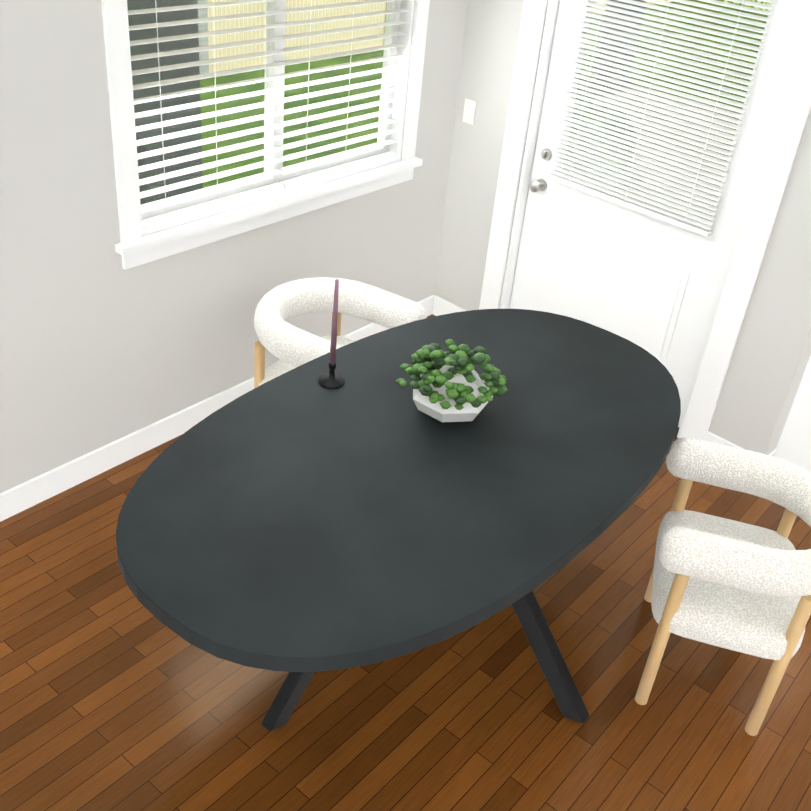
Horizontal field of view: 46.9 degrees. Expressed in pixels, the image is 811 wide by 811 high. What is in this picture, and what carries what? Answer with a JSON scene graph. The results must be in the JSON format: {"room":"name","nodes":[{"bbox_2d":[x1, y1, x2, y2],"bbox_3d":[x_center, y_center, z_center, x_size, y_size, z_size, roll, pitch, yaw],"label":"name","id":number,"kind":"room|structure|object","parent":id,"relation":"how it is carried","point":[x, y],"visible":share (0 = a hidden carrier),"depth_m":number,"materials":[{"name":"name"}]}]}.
{"room":"dining room","nodes":[
{"label":"dining room","id":0,"kind":"room"},
{"bbox_2d":[0,0,467,492],"bbox_3d":[-1.390,-0.889,2.965,0.150,2.950,5.200,28,38,30],"label":"wall","id":1,"kind":"structure","parent":0,"point":[100,347],"depth_m":3.67,"materials":[{"name":"grey paint"}]},
{"bbox_2d":[101,0,429,269],"bbox_3d":[-0.481,-1.610,3.697,0.180,1.797,1.780,28,38,30],"label":"nook window","id":2,"kind":"structure","parent":1,"relation":"in","point":[134,247],"depth_m":3.86,"materials":[{"name":"white"}]},
{"bbox_2d":[0,314,810,810],"bbox_3d":[3.198,1.968,2.091,10.340,0.100,7.800,28,38,30],"label":"floor","id":3,"kind":"structure","parent":0,"point":[116,694],"depth_m":3.02,"materials":[{"name":"brown wood"}]},
{"bbox_2d":[254,277,426,388],"bbox_3d":[-0.319,-0.100,3.974,0.629,0.732,0.642,28,38,30],"label":"dining chair","id":4,"kind":"object","parent":3,"relation":"on","point":[290,346],"visible":0.42,"depth_m":3.87,"materials":[{"name":"white fabric"}]},
{"bbox_2d":[116,309,680,731],"bbox_3d":[0.070,0.420,3.177,1.428,0.778,2.160,28,38,30],"label":"dining table","id":5,"kind":"object","parent":3,"relation":"on","point":[301,525],"visible":0.98,"depth_m":2.71,"materials":[{"name":"black wood"}]},
{"bbox_2d":[318,279,344,388],"bbox_3d":[-0.235,-0.241,3.080,0.090,0.380,0.090,28,38,30],"label":"candlestick","id":6,"kind":"object","parent":5,"relation":"on","point":[331,379],"visible":1,"depth_m":3.13,"materials":[{"name":"black metal"}]},
{"bbox_2d":[396,339,507,421],"bbox_3d":[0.153,-0.085,3.029,0.356,0.241,0.346,28,38,30],"label":"potted plant","id":7,"kind":"object","parent":5,"relation":"on","point":[451,385],"visible":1,"depth_m":2.96,"materials":[{"name":"green plant"}]},
{"bbox_2d":[635,437,810,735],"bbox_3d":[1.038,0.598,3.104,0.685,0.732,0.703,28,38,30],"label":"dining chair","id":8,"kind":"object","parent":3,"relation":"on","point":[734,585],"visible":1,"depth_m":2.91,"materials":[{"name":"white fabric"}]},
{"bbox_2d":[774,356,810,472],"bbox_3d":[2.034,-0.006,4.047,0.618,0.916,0.176,28,38,30],"label":"base cabinet","id":9,"kind":"object","parent":3,"relation":"on","point":[794,445],"visible":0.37,"depth_m":4.20,"materials":[{"name":"white"}]},
{"bbox_2d":[434,0,810,454],"bbox_3d":[1.060,-1.369,4.123,2.060,2.950,0.150,31,40,34],"label":"wall","id":10,"kind":"structure","parent":0,"point":[770,357],"depth_m":4.30,"materials":[{"name":"grey paint"}]},
{"bbox_2d":[0,295,776,521],"bbox_3d":[1.830,1.376,2.591,6.968,0.115,6.860,28,38,30],"label":"baseboard","id":11,"kind":"structure","parent":10,"relation":"attached to","point":[17,499],"depth_m":3.98,"materials":[{"name":"white"}]},
{"bbox_2d":[462,98,475,124],"bbox_3d":[0.323,-1.490,4.741,0.072,0.116,0.008,31,40,34],"label":"switch plates","id":12,"kind":"object","parent":10,"relation":"attached to","point":[469,111],"visible":1,"depth_m":4.74,"materials":[{"name":"white plastic"}]},
{"bbox_2d":[479,0,810,439],"bbox_3d":[1.013,-1.234,4.095,1.462,2.745,0.150,28,38,30],"label":"door frame","id":13,"kind":"structure","parent":10,"relation":"attached to","point":[789,123],"depth_m":4.11,"materials":[{"name":"white"}]},
{"bbox_2d":[499,0,809,437],"bbox_3d":[1.066,-1.210,4.182,1.176,2.618,0.161,31,40,34],"label":"patio door","id":14,"kind":"structure","parent":10,"relation":"in","point":[649,275],"depth_m":4.26,"materials":[{"name":"white"}]},
{"label":"outside","id":15,"kind":"structure","parent":0,"visible":0},
{"bbox_2d":[127,0,646,204],"bbox_3d":[0.064,-1.935,4.957,4.540,3.330,13.220,28,38,30],"label":"tree","id":16,"kind":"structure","parent":15,"point":[164,75],"depth_m":6.28,"materials":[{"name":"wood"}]},
{"bbox_2d":[200,0,767,220],"bbox_3d":[-11.410,-4.725,10.431,29.840,0.320,50.000,28,38,30],"label":"ground","id":17,"kind":"structure","parent":15,"point":[261,98],"depth_m":10.03,"materials":[{"name":"green plant"}]},
{"bbox_2d":[198,0,771,194],"bbox_3d":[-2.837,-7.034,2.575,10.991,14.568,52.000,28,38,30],"label":"fence","id":18,"kind":"object","parent":17,"relation":"on","point":[240,23],"depth_m":10.85,"materials":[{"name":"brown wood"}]}
]}

